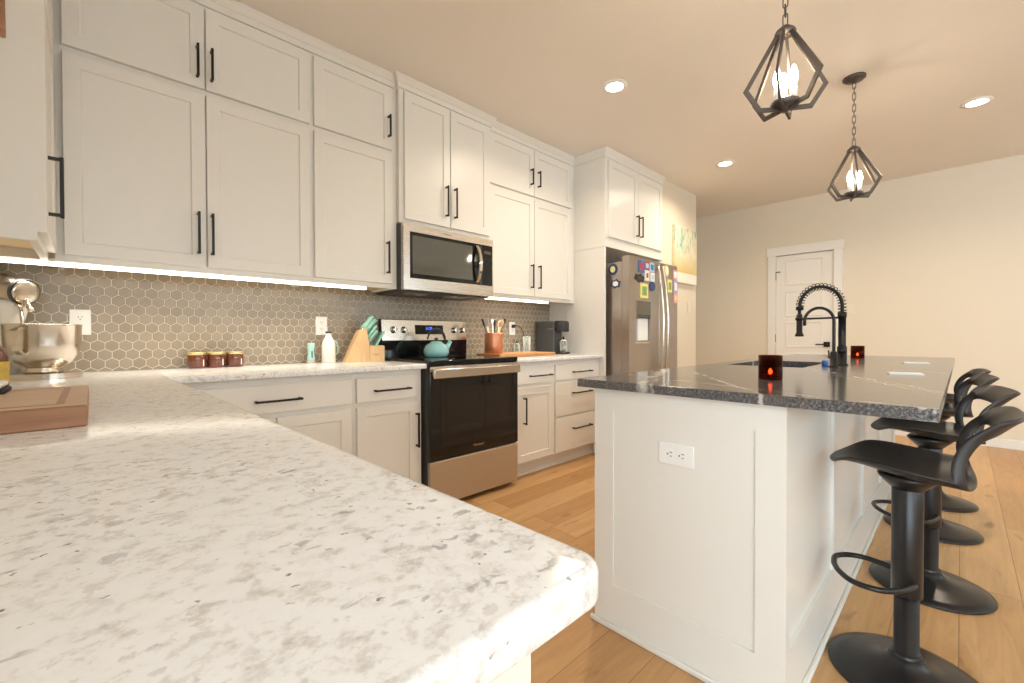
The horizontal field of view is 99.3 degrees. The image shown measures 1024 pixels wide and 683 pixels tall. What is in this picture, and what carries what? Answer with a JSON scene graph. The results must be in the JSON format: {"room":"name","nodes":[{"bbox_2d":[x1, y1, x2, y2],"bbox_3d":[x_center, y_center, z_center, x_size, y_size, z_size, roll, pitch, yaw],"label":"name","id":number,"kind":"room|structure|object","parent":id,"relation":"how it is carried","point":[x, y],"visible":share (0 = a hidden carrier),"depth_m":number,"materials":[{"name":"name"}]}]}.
{"room":"kitchen","nodes":[
{"label":"kitchen","id":0,"kind":"room"},
{"bbox_2d":[48,252,336,371],"bbox_3d":[-0.005,-0.352,4.112,6.785,2.765,0.120,-1,1,-44],"label":"wall","id":1,"kind":"structure","parent":0,"point":[50,255],"depth_m":2.00,"materials":[{"name":"paint"}]},
{"bbox_2d":[52,0,311,286],"bbox_3d":[-1.599,-0.984,2.217,1.011,1.299,0.382,-1,1,-44],"label":"upper cabinet","id":2,"kind":"object","parent":1,"relation":"attached to","point":[183,127],"visible":0.95,"depth_m":2.04,"materials":[{"name":"paint"}]},
{"bbox_2d":[0,257,365,289],"bbox_3d":[-1.470,-0.334,2.218,1.515,0.028,0.030,-1,1,-44],"label":"light","id":3,"kind":"object","parent":2,"relation":"attached to","point":[50,262],"visible":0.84,"depth_m":2.02,"materials":[{"name":"beige"}]},
{"bbox_2d":[0,262,548,371],"bbox_3d":[-0.969,-0.128,3.093,3.733,0.515,0.009,-1,1,-44],"label":"backsplash","id":4,"kind":"structure","parent":1,"relation":"attached to","point":[139,321],"depth_m":2.43,"materials":[{"name":"tile"}]},
{"bbox_2d":[69,309,90,334],"bbox_3d":[-2.035,-0.091,2.049,0.073,0.120,0.008,-1,1,-44],"label":"wall outlet","id":5,"kind":"object","parent":4,"relation":"attached to","point":[80,317],"visible":0.7,"depth_m":2.05,"materials":[{"name":"white plastic"}]},
{"bbox_2d":[75,315,84,320],"bbox_3d":[-2.034,-0.111,2.047,0.033,0.028,0.003,-1,1,-44],"label":"socket","id":6,"kind":"object","parent":5,"relation":"attached to","point":[77,317],"depth_m":2.05,"materials":[{"name":"white plastic"}]},
{"bbox_2d":[316,316,326,334],"bbox_3d":[-1.236,-0.102,2.821,0.073,0.120,0.008,-1,1,-44],"label":"wall outlet","id":7,"kind":"object","parent":4,"relation":"attached to","point":[321,322],"visible":0.91,"depth_m":2.82,"materials":[{"name":"white plastic"}]},
{"bbox_2d":[509,322,514,334],"bbox_3d":[0.003,-0.121,4.018,0.073,0.120,0.008,-1,1,-44],"label":"wall outlet","id":8,"kind":"object","parent":4,"relation":"attached to","point":[511,330],"visible":1,"depth_m":4.01,"materials":[{"name":"white plastic"}]},
{"bbox_2d":[295,53,396,292],"bbox_3d":[-1.043,-0.992,2.754,0.534,1.299,0.382,-1,1,-44],"label":"upper cabinet","id":9,"kind":"object","parent":1,"relation":"attached to","point":[353,114],"visible":0.92,"depth_m":2.63,"materials":[{"name":"paint"}]},
{"bbox_2d":[375,222,492,300],"bbox_3d":[-0.538,-0.552,3.185,0.775,0.442,0.446,-1,1,-44],"label":"microwave","id":10,"kind":"object","parent":1,"relation":"attached to","point":[432,263],"visible":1,"depth_m":3.02,"materials":[{"name":"grey metal"}]},
{"bbox_2d":[396,87,489,239],"bbox_3d":[-0.557,-1.214,3.195,0.781,0.868,0.420,-1,1,-44],"label":"upper cabinet","id":11,"kind":"object","parent":1,"relation":"attached to","point":[443,154],"visible":0.88,"depth_m":3.02,"materials":[{"name":"paint"}]},
{"bbox_2d":[490,131,573,304],"bbox_3d":[0.105,-1.008,3.864,1.096,1.299,0.382,-1,1,-44],"label":"upper cabinet","id":12,"kind":"object","parent":1,"relation":"attached to","point":[532,191],"visible":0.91,"depth_m":3.70,"materials":[{"name":"paint"}]},
{"bbox_2d":[485,297,547,303],"bbox_3d":[0.054,-0.355,3.691,0.735,0.028,0.030,-1,1,-44],"label":"light","id":13,"kind":"object","parent":12,"relation":"attached to","point":[492,298],"visible":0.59,"depth_m":3.66,"materials":[{"name":"beige"}]},
{"bbox_2d":[190,0,665,184],"bbox_3d":[-0.084,-1.685,3.138,4.526,0.074,0.503,-1,1,-44],"label":"trim","id":14,"kind":"structure","parent":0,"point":[233,9],"depth_m":2.79,"materials":[{"name":"paint"}]},
{"bbox_2d":[235,0,1023,217],"bbox_3d":[1.475,-1.748,0.715,9.550,0.100,7.003,-1,1,-44],"label":"ceiling","id":15,"kind":"structure","parent":0,"point":[540,68],"depth_m":2.78,"materials":[{"name":"paint"}]},
{"bbox_2d":[601,79,627,93],"bbox_3d":[0.694,-1.719,2.935,0.176,0.006,0.176,-1,1,-44],"label":"recessed light","id":16,"kind":"object","parent":15,"relation":"in","point":[613,86],"visible":1,"depth_m":2.93,"materials":[{"name":"white plastic"}]},
{"bbox_2d":[715,160,734,166],"bbox_3d":[2.085,-1.738,4.251,0.176,0.006,0.176,-1,1,-44],"label":"recessed light","id":17,"kind":"object","parent":15,"relation":"in","point":[725,163],"visible":1,"depth_m":4.24,"materials":[{"name":"white plastic"}]},
{"bbox_2d":[743,0,828,121],"bbox_3d":[1.095,-1.316,1.741,0.308,0.787,0.280,-1,1,-44],"label":"pendant light","id":18,"kind":"object","parent":15,"relation":"hanging from","point":[782,103],"visible":1,"depth_m":1.73,"materials":[{"name":"brown metal"}]},
{"bbox_2d":[770,64,799,112],"bbox_3d":[1.096,-1.009,1.744,0.104,0.174,0.104,-1,1,-44],"label":"bulb","id":19,"kind":"object","parent":18,"relation":"on","point":[789,103],"depth_m":1.73,"materials":[{"name":"white glass"}]},
{"bbox_2d":[827,72,882,201],"bbox_3d":[2.238,-1.332,2.846,0.280,0.787,0.308,0,1,34],"label":"pendant light","id":20,"kind":"object","parent":15,"relation":"hanging from","point":[854,78],"visible":1,"depth_m":2.84,"materials":[{"name":"brown metal"}]},
{"bbox_2d":[844,171,863,198],"bbox_3d":[2.239,-1.025,2.849,0.104,0.174,0.104,-1,1,-44],"label":"bulb","id":21,"kind":"object","parent":20,"relation":"on","point":[850,194],"depth_m":2.83,"materials":[{"name":"white glass"}]},
{"bbox_2d":[960,95,994,108],"bbox_3d":[3.364,-1.728,3.143,0.176,0.006,0.176,-1,1,-44],"label":"recessed light","id":22,"kind":"object","parent":15,"relation":"in","point":[979,101],"visible":1,"depth_m":3.14,"materials":[{"name":"white plastic"}]},
{"bbox_2d":[662,180,695,366],"bbox_3d":[1.685,-0.369,5.197,0.848,2.765,0.668,-1,1,-44],"label":"wall","id":23,"kind":"structure","parent":0,"point":[678,204],"depth_m":4.99,"materials":[{"name":"paint"}]},
{"bbox_2d":[672,224,696,285],"bbox_3d":[1.981,-0.980,4.988,0.570,0.630,0.036,-1,1,-44],"label":"painting","id":24,"kind":"object","parent":23,"relation":"attached to","point":[684,241],"visible":0.82,"depth_m":4.95,"materials":[{"name":"fabric"}]},
{"bbox_2d":[459,435,1023,682],"bbox_3d":[1.482,1.097,0.749,9.550,0.060,7.003,-1,1,-44],"label":"floor","id":25,"kind":"structure","parent":0,"point":[557,502],"depth_m":1.90,"materials":[{"name":"brown wood"}]},
{"bbox_2d":[184,373,352,454],"bbox_3d":[-1.323,0.613,2.302,0.745,0.884,0.657,-1,1,-44],"label":"base cabinet","id":26,"kind":"object","parent":25,"relation":"on","point":[318,407],"visible":0.25,"depth_m":2.17,"materials":[{"name":"paint"}]},
{"bbox_2d":[352,369,420,482],"bbox_3d":[-0.900,0.607,2.711,0.429,0.884,0.657,-1,1,-44],"label":"base cabinet","id":27,"kind":"object","parent":25,"relation":"on","point":[386,404],"visible":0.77,"depth_m":2.50,"materials":[{"name":"paint"}]},
{"bbox_2d":[378,319,519,498],"bbox_3d":[-0.442,0.441,3.112,0.760,1.205,0.692,-1,1,-44],"label":"range","id":28,"kind":"object","parent":25,"relation":"on","point":[469,403],"visible":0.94,"depth_m":2.90,"materials":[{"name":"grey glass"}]},
{"bbox_2d":[423,328,451,356],"bbox_3d":[-0.544,0.005,3.142,0.190,0.210,0.184,0,1,7],"label":"kettle","id":29,"kind":"object","parent":28,"relation":"on","point":[436,348],"visible":0.98,"depth_m":3.09,"materials":[{"name":"teal metal"}]},
{"bbox_2d":[385,354,516,365],"bbox_3d":[-0.440,0.128,3.107,0.760,0.034,0.602,-1,1,-44],"label":"cooktop","id":30,"kind":"object","parent":28,"relation":"in","point":[452,359],"depth_m":2.95,"materials":[{"name":"black glass"}]},
{"bbox_2d":[491,654,530,682],"bbox_3d":[-0.928,0.629,0.837,0.642,0.884,2.054,-1,1,-44],"label":"base cabinet","id":31,"kind":"object","parent":25,"relation":"on","point":[520,672],"visible":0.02,"depth_m":0.31,"materials":[{"name":"paint"}]},
{"bbox_2d":[0,360,598,682],"bbox_3d":[-0.692,0.164,1.470,1.872,0.030,2.712,-1,1,-44],"label":"countertop","id":32,"kind":"structure","parent":31,"relation":"on","point":[182,533],"depth_m":0.32,"materials":[{"name":"white stone"}]},
{"bbox_2d":[0,346,9,385],"bbox_3d":[-1.612,0.059,1.349,0.069,0.186,0.069,-1,1,-44],"label":"bottle","id":33,"kind":"object","parent":32,"relation":"on","point":[4,356],"visible":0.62,"depth_m":1.35,"materials":[{"name":"yellow"}]},
{"bbox_2d":[0,271,82,380],"bbox_3d":[-1.990,-0.072,1.754,0.431,0.442,0.258,0,1,6],"label":"stand mixer","id":34,"kind":"object","parent":32,"relation":"on","point":[35,351],"visible":0.98,"depth_m":1.72,"materials":[{"name":"metal"}]},
{"bbox_2d":[0,323,82,372],"bbox_3d":[-1.898,0.027,1.761,0.228,0.194,0.228,0,1,-13],"label":"bowl","id":35,"kind":"object","parent":34,"relation":"on","point":[31,348],"depth_m":1.70,"materials":[{"name":"metal"}]},
{"bbox_2d":[0,385,88,434],"bbox_3d":[-1.088,0.137,0.828,0.403,0.041,0.450,-1,1,-44],"label":"cutting board","id":36,"kind":"object","parent":32,"relation":"on","point":[48,408],"visible":1,"depth_m":0.79,"materials":[{"name":"brown wood"}]},
{"bbox_2d":[0,380,11,394],"bbox_3d":[-1.210,0.102,0.904,0.215,0.026,0.100,-1,1,-44],"label":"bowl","id":37,"kind":"object","parent":36,"relation":"on","point":[4,389],"visible":1,"depth_m":0.96,"materials":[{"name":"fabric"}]},
{"bbox_2d":[187,352,206,368],"bbox_3d":[-1.675,0.099,2.311,0.085,0.085,0.085,-1,1,-44],"label":"candle jar","id":38,"kind":"object","parent":32,"relation":"on","point":[195,360],"visible":0.99,"depth_m":2.28,"materials":[{"name":"red glass"}]},
{"bbox_2d":[207,351,225,367],"bbox_3d":[-1.613,0.098,2.371,0.085,0.085,0.085,-1,1,-44],"label":"jar","id":39,"kind":"object","parent":32,"relation":"on","point":[216,359],"visible":0.99,"depth_m":2.34,"materials":[{"name":"red glass"}]},
{"bbox_2d":[226,351,243,366],"bbox_3d":[-1.550,0.097,2.432,0.085,0.085,0.085,-1,1,-44],"label":"jar","id":40,"kind":"object","parent":32,"relation":"on","point":[233,358],"visible":0.99,"depth_m":2.40,"materials":[{"name":"red glass"}]},
{"bbox_2d":[307,343,315,362],"bbox_3d":[-1.258,0.072,2.721,0.052,0.126,0.042,-1,1,-44],"label":"shaker","id":41,"kind":"object","parent":32,"relation":"on","point":[310,357],"visible":0.97,"depth_m":2.71,"materials":[{"name":"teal plastic"}]},
{"bbox_2d":[321,331,338,362],"bbox_3d":[-1.158,0.035,2.757,0.092,0.199,0.082,0,1,-6],"label":"bottle","id":42,"kind":"object","parent":32,"relation":"on","point":[328,347],"visible":0.99,"depth_m":2.73,"materials":[{"name":"beige ceramic"}]},
{"bbox_2d":[342,316,384,362],"bbox_3d":[-0.979,-0.019,2.863,0.252,0.304,0.119,-1,1,-32],"label":"knife block","id":43,"kind":"object","parent":32,"relation":"on","point":[359,349],"visible":1,"depth_m":2.83,"materials":[{"name":"brown wood"}]},
{"bbox_2d":[517,361,553,476],"bbox_3d":[-0.023,0.595,3.558,0.455,0.884,0.657,-1,1,-44],"label":"base cabinet","id":44,"kind":"object","parent":25,"relation":"on","point":[535,379],"visible":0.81,"depth_m":3.37,"materials":[{"name":"paint"}]},
{"bbox_2d":[546,358,598,466],"bbox_3d":[0.371,0.590,3.939,0.642,0.884,0.657,-1,1,-44],"label":"base cabinet","id":45,"kind":"object","parent":25,"relation":"on","point":[573,405],"visible":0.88,"depth_m":3.69,"materials":[{"name":"paint"}]},
{"bbox_2d":[515,353,602,362],"bbox_3d":[0.205,0.135,3.778,1.097,0.030,0.638,-1,1,-44],"label":"countertop","id":46,"kind":"structure","parent":45,"relation":"on","point":[571,356],"depth_m":3.54,"materials":[{"name":"white stone"}]},
{"bbox_2d":[476,351,554,356],"bbox_3d":[0.045,0.107,3.639,0.660,0.028,0.280,-1,1,-44],"label":"serving board","id":47,"kind":"object","parent":46,"relation":"on","point":[528,353],"visible":0.72,"depth_m":3.53,"materials":[{"name":"orange wood"}]},
{"bbox_2d":[481,319,505,353],"bbox_3d":[-0.149,-0.045,3.513,0.206,0.280,0.162,-1,1,-44],"label":"utensil crock","id":48,"kind":"object","parent":47,"relation":"on","point":[493,342],"visible":1,"depth_m":3.45,"materials":[{"name":"orange metal"}]},
{"bbox_2d":[512,325,525,351],"bbox_3d":[0.099,-0.020,4.069,0.237,0.273,0.053,-1,1,-44],"label":"power cord","id":49,"kind":"object","parent":46,"relation":"on","point":[513,326],"visible":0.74,"depth_m":4.04,"materials":[{"name":"black plastic"}]},
{"bbox_2d":[536,321,569,353],"bbox_3d":[0.395,-0.040,4.115,0.142,0.309,0.340,-1,1,-44],"label":"coffee machine","id":50,"kind":"object","parent":46,"relation":"on","point":[548,333],"visible":0.87,"depth_m":4.07,"materials":[{"name":"grey plastic"}]},
{"bbox_2d":[559,337,567,351],"bbox_3d":[0.480,0.025,4.045,0.076,0.141,0.076,-1,1,-44],"label":"cup","id":51,"kind":"object","parent":50,"relation":"on","point":[562,347],"visible":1,"depth_m":4.02,"materials":[{"name":"clear glass"}]},
{"bbox_2d":[549,156,661,452],"bbox_3d":[1.011,-0.322,4.504,1.080,2.690,0.721,-1,1,-44],"label":"refrigerator surround","id":52,"kind":"object","parent":25,"relation":"on","point":[618,209],"visible":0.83,"depth_m":4.07,"materials":[{"name":"paint"}]},
{"bbox_2d":[606,255,676,374],"bbox_3d":[1.105,0.129,4.410,0.935,1.790,0.914,-1,1,-44],"label":"refrigerator","id":53,"kind":"object","parent":25,"relation":"on","point":[641,333],"visible":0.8,"depth_m":3.97,"materials":[{"name":"metal"}]},
{"bbox_2d":[608,264,617,274],"bbox_3d":[0.912,-0.652,3.932,0.007,0.105,0.095,-1,1,-44],"label":"magnet","id":54,"kind":"object","parent":53,"relation":"attached to","point":[612,270],"visible":1,"depth_m":3.93},
{"bbox_2d":[610,279,620,288],"bbox_3d":[0.932,-0.520,3.913,0.007,0.088,0.105,-1,1,-44],"label":"magnet","id":55,"kind":"object","parent":53,"relation":"attached to","point":[615,283],"visible":1,"depth_m":3.91},
{"bbox_2d":[635,274,644,282],"bbox_3d":[1.154,-0.573,3.925,0.167,0.083,0.007,-1,1,-44],"label":"magnet","id":56,"kind":"object","parent":53,"relation":"attached to","point":[638,277],"visible":1,"depth_m":3.92,"materials":[{"name":"grey plastic"}]},
{"bbox_2d":[638,260,644,272],"bbox_3d":[1.177,-0.681,3.946,0.100,0.110,0.007,-1,1,-44],"label":"magnet","id":57,"kind":"object","parent":53,"relation":"attached to","point":[641,264],"visible":1,"depth_m":3.94},
{"bbox_2d":[640,283,647,298],"bbox_3d":[1.212,-0.464,3.982,0.135,0.135,0.007,-1,1,-44],"label":"magnet","id":58,"kind":"object","parent":53,"relation":"attached to","point":[643,287],"visible":1,"depth_m":3.97},
{"bbox_2d":[645,270,649,280],"bbox_3d":[1.249,-0.609,4.016,0.080,0.095,0.007,-1,1,-44],"label":"magnet","id":59,"kind":"object","parent":53,"relation":"attached to","point":[647,273],"visible":1,"depth_m":4.01},
{"bbox_2d":[645,261,649,269],"bbox_3d":[1.247,-0.699,4.014,0.085,0.075,0.007,-1,1,-44],"label":"magnet","id":60,"kind":"object","parent":53,"relation":"attached to","point":[647,264],"visible":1,"depth_m":4.01},
{"bbox_2d":[649,262,653,271],"bbox_3d":[1.313,-0.695,4.077,0.088,0.085,0.007,-1,1,-44],"label":"magnet","id":61,"kind":"object","parent":53,"relation":"attached to","point":[651,264],"visible":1,"depth_m":4.07},
{"bbox_2d":[649,282,654,290],"bbox_3d":[1.317,-0.518,4.084,0.110,0.090,0.006,-1,1,-44],"label":"magnet","id":62,"kind":"object","parent":53,"relation":"attached to","point":[651,284],"visible":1,"depth_m":4.08},
{"bbox_2d":[650,273,654,281],"bbox_3d":[1.323,-0.604,4.088,0.075,0.082,0.007,-1,1,-44],"label":"magnet","id":63,"kind":"object","parent":53,"relation":"attached to","point":[652,275],"visible":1,"depth_m":4.08},
{"bbox_2d":[664,265,668,275],"bbox_3d":[1.523,-0.696,4.280,0.083,0.110,0.007,-1,1,-44],"label":"magnet","id":64,"kind":"object","parent":53,"relation":"attached to","point":[666,268],"visible":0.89,"depth_m":4.27,"materials":[{"name":"yellow plastic"}]},
{"bbox_2d":[667,279,671,292],"bbox_3d":[1.569,-0.551,4.326,0.090,0.130,0.007,-1,1,-44],"label":"magnet","id":65,"kind":"object","parent":53,"relation":"attached to","point":[669,282],"visible":0.93,"depth_m":4.32},
{"bbox_2d":[673,270,676,279],"bbox_3d":[1.655,-0.675,4.408,0.090,0.095,0.007,-1,1,-44],"label":"magnet","id":66,"kind":"object","parent":53,"relation":"attached to","point":[674,271],"visible":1,"depth_m":4.40},
{"bbox_2d":[673,293,677,302],"bbox_3d":[1.661,-0.440,4.416,0.085,0.095,0.007,-1,1,-44],"label":"magnet","id":67,"kind":"object","parent":53,"relation":"attached to","point":[675,296],"visible":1,"depth_m":4.41},
{"bbox_2d":[673,280,677,292],"bbox_3d":[1.661,-0.555,4.415,0.085,0.125,0.007,-1,1,-44],"label":"magnet","id":68,"kind":"object","parent":53,"relation":"attached to","point":[675,283],"visible":1,"depth_m":4.41},
{"bbox_2d":[590,388,894,682],"bbox_3d":[1.533,0.604,2.422,2.841,0.885,0.707,-1,1,-44],"label":"kitchen island","id":69,"kind":"object","parent":25,"relation":"on","point":[721,569],"visible":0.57,"depth_m":1.41,"materials":[{"name":"paint"}]},
{"bbox_2d":[659,441,693,469],"bbox_3d":[0.538,0.373,1.428,0.008,0.073,0.120,-1,1,-44],"label":"wall outlet","id":70,"kind":"object","parent":69,"relation":"attached to","point":[679,455],"visible":1,"depth_m":1.43,"materials":[{"name":"white plastic"}]},
{"bbox_2d":[666,449,673,458],"bbox_3d":[0.523,0.373,1.441,0.003,0.033,0.028,-1,1,-44],"label":"socket","id":71,"kind":"object","parent":70,"relation":"attached to","point":[669,452],"depth_m":1.44,"materials":[{"name":"grey plastic"}]},
{"bbox_2d":[677,451,685,460],"bbox_3d":[0.551,0.373,1.412,0.003,0.033,0.028,-1,1,-44],"label":"socket","id":72,"kind":"object","parent":70,"relation":"attached to","point":[681,455],"depth_m":1.41,"materials":[{"name":"grey plastic"}]},
{"bbox_2d":[577,354,954,422],"bbox_3d":[1.738,0.145,2.419,3.172,0.030,0.994,-1,1,-44],"label":"island countertop","id":73,"kind":"structure","parent":69,"relation":"on","point":[865,386],"depth_m":1.48,"materials":[{"name":"stone"}]},
{"bbox_2d":[758,355,782,379],"bbox_3d":[0.972,0.097,1.636,0.080,0.090,0.080,-1,1,-44],"label":"candle holder","id":74,"kind":"object","parent":73,"relation":"on","point":[770,367],"visible":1,"depth_m":1.60,"materials":[{"name":"red glass"}]},
{"bbox_2d":[754,365,807,367],"bbox_3d":[1.572,0.263,2.565,0.644,0.207,0.394,-1,1,-44],"label":"sink","id":75,"kind":"object","parent":73,"relation":"in","point":[754,365],"visible":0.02,"depth_m":2.76,"materials":[{"name":"black metal"}]},
{"bbox_2d":[803,306,839,366],"bbox_3d":[1.616,-0.025,2.285,0.172,0.316,0.078,0,1,9],"label":"filter faucet","id":76,"kind":"object","parent":73,"relation":"on","point":[833,355],"visible":1,"depth_m":2.26,"materials":[{"name":"black metal"}]},
{"bbox_2d":[795,283,848,365],"bbox_3d":[1.700,-0.096,2.377,0.266,0.453,0.090,0,1,9],"label":"faucet","id":77,"kind":"object","parent":73,"relation":"on","point":[841,348],"visible":1,"depth_m":2.37,"materials":[{"name":"black metal"}]},
{"bbox_2d":[822,360,827,365],"bbox_3d":[1.699,0.116,2.359,0.030,0.030,0.030,-1,1,-44],"label":"stopper","id":78,"kind":"object","parent":73,"relation":"on","point":[824,362],"visible":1,"depth_m":2.35,"materials":[{"name":"blue plastic"}]},
{"bbox_2d":[850,346,864,358],"bbox_3d":[2.461,0.076,3.095,0.080,0.090,0.080,-1,1,-44],"label":"candle holder","id":79,"kind":"object","parent":73,"relation":"on","point":[856,352],"visible":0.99,"depth_m":3.06,"materials":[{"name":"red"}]},
{"bbox_2d":[887,372,923,374],"bbox_3d":[1.655,0.134,1.830,0.110,0.006,0.070,0,1,35],"label":"paper","id":80,"kind":"object","parent":73,"relation":"on","point":[899,373],"visible":1,"depth_m":1.81,"materials":[{"name":"white paper"}]},
{"bbox_2d":[903,362,929,363],"bbox_3d":[2.367,0.124,2.546,0.110,0.006,0.070,0,1,35],"label":"paper","id":81,"kind":"object","parent":73,"relation":"on","point":[903,362],"visible":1,"depth_m":2.52,"materials":[{"name":"white paper"}]},
{"bbox_2d":[828,406,1023,682],"bbox_3d":[1.254,0.626,1.351,0.401,0.868,0.439,-1,1,-43],"label":"bar stool","id":82,"kind":"object","parent":25,"relation":"on","point":[910,471],"visible":1,"depth_m":1.35,"materials":[{"name":"black metal"}]},
{"bbox_2d":[884,374,999,544],"bbox_3d":[2.356,0.611,2.409,0.439,0.868,0.401,0,1,39],"label":"bar stool","id":83,"kind":"object","parent":25,"relation":"on","point":[950,532],"visible":0.34,"depth_m":2.32,"materials":[{"name":"black metal"}]},
{"bbox_2d":[869,385,1020,614],"bbox_3d":[1.808,0.619,1.855,0.439,0.868,0.401,0,1,37],"label":"bar stool","id":84,"kind":"object","parent":25,"relation":"on","point":[943,590],"visible":0.73,"depth_m":1.83,"materials":[{"name":"black metal"}]},
{"bbox_2d":[917,368,990,512],"bbox_3d":[2.767,0.605,2.818,0.439,0.868,0.401,0,1,40],"label":"bar stool","id":85,"kind":"object","parent":25,"relation":"on","point":[950,503],"visible":0.27,"depth_m":2.72,"materials":[{"name":"black metal"}]},
{"bbox_2d":[696,154,1023,440],"bbox_3d":[4.883,-0.363,4.022,0.120,2.765,7.003,-1,1,-44],"label":"wall","id":86,"kind":"structure","parent":0,"point":[933,262],"depth_m":4.63,"materials":[{"name":"paint"}]},
{"bbox_2d":[767,239,844,354],"bbox_3d":[3.565,-0.087,5.315,0.105,2.190,0.800,-1,1,-44],"label":"door","id":87,"kind":"structure","parent":86,"relation":"in","point":[792,273],"depth_m":5.31,"materials":[{"name":"paint"}]},
{"bbox_2d":[847,304,854,314],"bbox_3d":[3.875,-0.369,4.972,0.009,0.120,0.073,-1,1,-44],"label":"light switch","id":88,"kind":"object","parent":86,"relation":"attached to","point":[850,307],"visible":0.89,"depth_m":4.97,"materials":[{"name":"beige plastic"}]},
{"bbox_2d":[895,430,1023,450],"bbox_3d":[4.873,0.976,3.956,0.014,0.090,6.903,-1,1,-44],"label":"baseboard","id":89,"kind":"structure","parent":86,"relation":"attached to","point":[995,442],"depth_m":4.15,"materials":[{"name":"paint"}]},
{"bbox_3d":[-1.344,-0.309,0.703,0.120,2.765,2.923,-1,1,-44],"label":"wall","id":90,"kind":"structure","parent":0,"visible":0},
{"bbox_2d":[0,0,64,259],"bbox_3d":[-1.788,-0.975,1.493,0.352,1.299,0.505,-1,1,-44],"label":"upper cabinet","id":91,"kind":"object","parent":90,"relation":"attached to","point":[28,214],"visible":1,"depth_m":1.39,"materials":[{"name":"paint"}]},
{"bbox_2d":[0,0,5,37],"bbox_3d":[-1.648,-1.145,1.266,0.222,0.414,0.012,-1,1,-44],"label":"plaque","id":92,"kind":"object","parent":91,"relation":"attached to","point":[2,2],"visible":1,"depth_m":1.34,"materials":[{"name":"brown wood"}]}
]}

